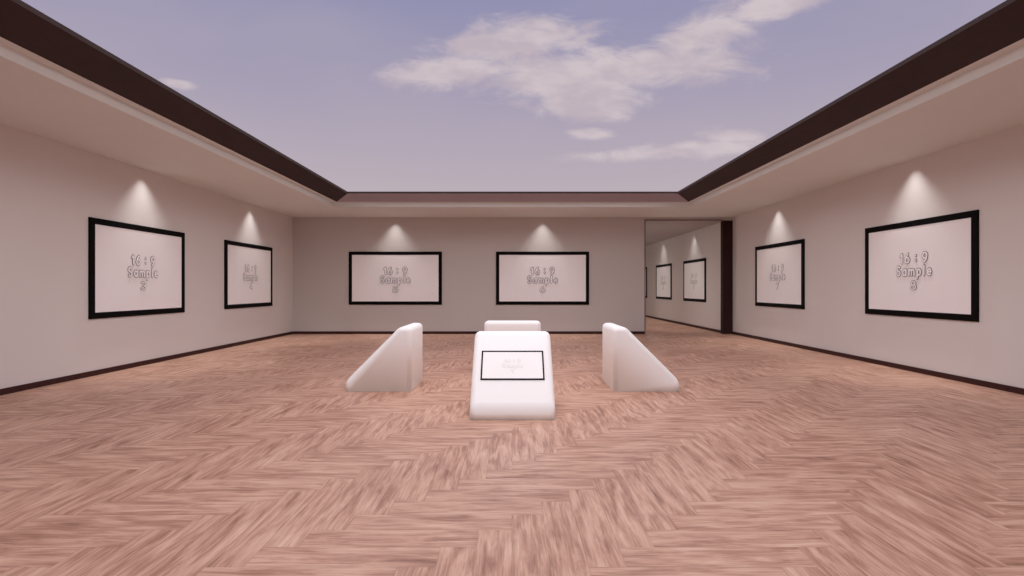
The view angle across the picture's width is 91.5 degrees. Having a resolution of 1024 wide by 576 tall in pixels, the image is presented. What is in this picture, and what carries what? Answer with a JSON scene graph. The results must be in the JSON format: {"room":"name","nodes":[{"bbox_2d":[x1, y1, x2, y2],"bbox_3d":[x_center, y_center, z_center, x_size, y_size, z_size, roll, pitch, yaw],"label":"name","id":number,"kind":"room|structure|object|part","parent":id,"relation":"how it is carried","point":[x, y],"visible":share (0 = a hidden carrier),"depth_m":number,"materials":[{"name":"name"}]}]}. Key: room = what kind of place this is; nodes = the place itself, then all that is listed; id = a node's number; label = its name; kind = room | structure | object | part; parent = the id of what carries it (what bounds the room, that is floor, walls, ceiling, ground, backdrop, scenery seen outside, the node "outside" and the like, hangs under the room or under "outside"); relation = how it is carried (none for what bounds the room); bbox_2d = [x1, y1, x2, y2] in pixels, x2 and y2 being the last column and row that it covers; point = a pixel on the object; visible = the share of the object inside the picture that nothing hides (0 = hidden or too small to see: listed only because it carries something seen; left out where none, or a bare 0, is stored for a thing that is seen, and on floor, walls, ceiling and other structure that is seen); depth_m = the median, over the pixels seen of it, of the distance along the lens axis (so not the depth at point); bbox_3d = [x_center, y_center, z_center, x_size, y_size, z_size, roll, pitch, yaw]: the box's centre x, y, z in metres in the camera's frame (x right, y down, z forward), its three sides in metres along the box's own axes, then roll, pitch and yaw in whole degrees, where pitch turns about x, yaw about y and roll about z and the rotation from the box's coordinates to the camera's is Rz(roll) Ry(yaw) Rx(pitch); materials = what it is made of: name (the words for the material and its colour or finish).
{"room":"museum","nodes":[
{"label":"museum","id":0,"kind":"room"},
{"bbox_2d":[0,123,291,388],"bbox_3d":[-7.760,-0.428,5.033,0.250,4.056,25.146,0,0,0],"label":"wall","id":1,"kind":"structure","parent":0,"point":[50,189],"depth_m":9.00,"materials":[{"name":"white paint"}]},
{"bbox_2d":[88,217,184,318],"bbox_3d":[-7.616,-0.358,10.292,0.038,1.844,2.609,0,0,0],"label":"picture frame","id":2,"kind":"object","parent":1,"relation":"attached to","point":[134,270],"visible":1,"depth_m":10.00,"materials":[{"name":"white paper"}]},
{"bbox_2d":[0,331,292,394],"bbox_3d":[-7.625,1.553,5.033,0.020,0.094,24.646,0,0,0],"label":"baseboard","id":3,"kind":"structure","parent":1,"relation":"attached to","point":[33,385],"depth_m":9.66,"materials":[{"name":"brown wood"}]},
{"bbox_2d":[224,240,272,308],"bbox_3d":[-7.616,-0.358,14.536,0.038,1.844,2.609,0,0,0],"label":"picture frame","id":4,"kind":"object","parent":1,"relation":"attached to","point":[248,268],"visible":1,"depth_m":14.35,"materials":[{"name":"white paper"}]},
{"bbox_2d":[0,317,1023,575],"bbox_3d":[0.017,1.650,15.881,15.804,0.100,46.842,0,0,0],"label":"floor","id":5,"kind":"structure","parent":0,"point":[258,458],"depth_m":4.40,"materials":[{"name":"brown wood"}]},
{"bbox_2d":[346,323,422,391],"bbox_3d":[-2.070,1.102,8.227,1.026,0.995,1.044,0,0,0],"label":"plinth","id":6,"kind":"object","parent":5,"relation":"on","point":[396,365],"visible":1,"depth_m":7.71,"materials":[{"name":"white plastic"}]},
{"bbox_2d":[470,331,554,419],"bbox_3d":[0.007,1.102,6.552,1.044,0.995,1.026,0,0,0],"label":"plinth","id":7,"kind":"object","parent":5,"relation":"on","point":[512,373],"visible":1,"depth_m":6.33,"materials":[{"name":"white plastic"}]},
{"bbox_3d":[0.007,1.001,6.474,0.776,0.421,0.008,0,-45,0],"label":"panel","id":8,"kind":"part","parent":7,"relation":"part of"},
{"bbox_3d":[0.007,0.999,6.473,0.814,0.459,0.012,0,-45,0],"label":"panel frame","id":9,"kind":"part","parent":7,"relation":"part of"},
{"bbox_2d":[484,321,540,330],"bbox_3d":[0.010,1.102,9.650,1.044,0.995,1.026,0,0,0],"label":"plinth","id":10,"kind":"object","parent":5,"relation":"on","point":[489,325],"visible":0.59,"depth_m":9.14,"materials":[{"name":"white plastic"}]},
{"bbox_2d":[602,323,678,391],"bbox_3d":[2.087,1.102,8.227,1.026,0.995,1.044,0,0,0],"label":"plinth","id":11,"kind":"object","parent":5,"relation":"on","point":[628,365],"visible":1,"depth_m":7.71,"materials":[{"name":"white plastic"}]},
{"bbox_2d":[0,37,1023,216],"bbox_3d":[0.017,-2.654,5.033,15.804,0.396,25.146,0,0,0],"label":"ceiling","id":12,"kind":"structure","parent":0,"point":[39,96],"depth_m":8.36,"materials":[{"name":"white paint"}]},
{"bbox_2d":[0,0,346,201],"bbox_3d":[-5.026,-2.696,5.033,0.487,0.216,19.916,0,0,0],"label":"trim","id":13,"kind":"structure","parent":12,"relation":"attached to","point":[23,25],"depth_m":6.55,"materials":[{"name":"brown wood"}]},
{"bbox_2d":[337,192,687,201],"bbox_3d":[0.017,-2.696,14.748,10.574,0.216,0.487,0,0,0],"label":"trim","id":14,"kind":"structure","parent":12,"relation":"attached to","point":[350,196],"depth_m":14.73,"materials":[{"name":"brown wood"}]},
{"bbox_2d":[678,0,1023,201],"bbox_3d":[5.061,-2.696,5.033,0.487,0.216,19.916,0,0,0],"label":"trim","id":15,"kind":"structure","parent":12,"relation":"attached to","point":[1001,26],"depth_m":6.59,"materials":[{"name":"brown wood"}]},
{"bbox_2d":[292,217,731,330],"bbox_3d":[0.017,-0.428,17.482,15.304,4.056,0.250,0,0,0],"label":"wall","id":16,"kind":"structure","parent":0,"point":[321,246],"depth_m":17.36,"materials":[{"name":"white paint"}]},
{"bbox_2d":[349,252,441,304],"bbox_3d":[-4.052,-0.341,17.337,3.235,1.844,0.038,0,0,0],"label":"picture frame","id":17,"kind":"object","parent":16,"relation":"attached to","point":[375,278],"visible":1,"depth_m":17.33,"materials":[{"name":"white paper"}]},
{"bbox_2d":[293,331,644,333],"bbox_3d":[-1.504,1.553,17.346,12.221,0.094,0.020,0,0,0],"label":"baseboard","id":18,"kind":"structure","parent":16,"relation":"attached to","point":[294,332],"depth_m":17.34,"materials":[{"name":"brown wood"}]},
{"bbox_2d":[496,252,588,304],"bbox_3d":[1.061,-0.341,17.337,3.235,1.844,0.038,0,0,0],"label":"picture frame","id":19,"kind":"object","parent":16,"relation":"attached to","point":[522,278],"visible":1,"depth_m":17.33,"materials":[{"name":"white paper"}]},
{"bbox_2d":[644,219,722,333],"bbox_3d":[5.973,-0.390,17.361,2.733,3.981,0.050,0,0,0],"label":"trim","id":20,"kind":"structure","parent":16,"relation":"attached to","point":[645,220],"depth_m":17.34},
{"bbox_2d":[721,221,732,333],"bbox_3d":[7.504,-0.370,17.447,0.330,3.941,0.220,0,0,0],"label":"trim","id":21,"kind":"structure","parent":16,"relation":"attached to","point":[726,226],"depth_m":17.34,"materials":[{"name":"brown wood"}]},
{"bbox_2d":[646,222,720,329],"bbox_3d":[7.569,-0.370,28.304,0.250,3.941,21.496,0,0,0],"label":"wall","id":22,"kind":"structure","parent":0,"point":[705,242],"depth_m":21.04,"materials":[{"name":"white paint"}]},
{"bbox_2d":[646,267,646,297],"bbox_3d":[7.424,-0.303,28.725,0.038,1.704,2.470,0,0,0],"label":"picture frame","id":23,"kind":"object","parent":22,"relation":"attached to","point":[646,267],"visible":0.02,"depth_m":27.49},
{"bbox_2d":[656,263,671,299],"bbox_3d":[7.424,-0.303,24.473,0.038,1.704,2.470,0,0,0],"label":"picture frame","id":24,"kind":"object","parent":22,"relation":"attached to","point":[663,272],"visible":1,"depth_m":24.26,"materials":[{"name":"white paper"}]},
{"bbox_2d":[657,266,669,296],"bbox_3d":[7.428,-0.303,24.473,0.030,1.475,2.240,0,0,0],"label":"picture","id":25,"kind":"object","parent":24,"relation":"attached to","point":[663,272],"depth_m":24.42},
{"bbox_2d":[646,315,720,332],"bbox_3d":[7.434,1.553,28.304,0.020,0.094,21.496,0,0,0],"label":"baseboard","id":26,"kind":"structure","parent":22,"relation":"attached to","point":[667,320],"depth_m":21.23,"materials":[{"name":"brown wood"}]},
{"bbox_2d":[683,258,705,301],"bbox_3d":[7.424,-0.303,20.359,0.038,1.704,2.470,0,0,0],"label":"picture frame","id":27,"kind":"object","parent":22,"relation":"attached to","point":[694,271],"visible":1,"depth_m":20.26,"materials":[{"name":"white paper"}]},
{"bbox_2d":[646,220,731,245],"bbox_3d":[6.148,-2.416,28.204,3.044,0.150,21.696,0,0,0],"label":"ceiling","id":28,"kind":"structure","parent":0,"point":[656,231],"depth_m":19.63,"materials":[{"name":"white paint"}]},
{"bbox_2d":[732,124,1023,387],"bbox_3d":[7.795,-0.428,4.908,0.250,4.056,24.896,0,0,0],"label":"wall","id":29,"kind":"structure","parent":0,"point":[985,174],"depth_m":9.85,"materials":[{"name":"white paint"}]},
{"bbox_2d":[755,239,804,308],"bbox_3d":[7.651,-0.365,14.371,0.038,1.844,2.609,0,0,0],"label":"picture frame","id":30,"kind":"object","parent":29,"relation":"attached to","point":[779,267],"visible":1,"depth_m":14.14,"materials":[{"name":"white paper"}]},
{"bbox_2d":[732,331,1023,394],"bbox_3d":[7.660,1.553,5.023,0.020,0.094,24.626,0,0,0],"label":"baseboard","id":31,"kind":"structure","parent":29,"relation":"attached to","point":[1017,390],"depth_m":9.69,"materials":[{"name":"brown wood"}]},
{"bbox_2d":[865,210,978,321],"bbox_3d":[7.651,-0.365,9.494,0.038,1.844,2.609,0,0,0],"label":"picture frame","id":32,"kind":"object","parent":29,"relation":"attached to","point":[926,267],"visible":1,"depth_m":9.22,"materials":[{"name":"white paper"}]}
]}

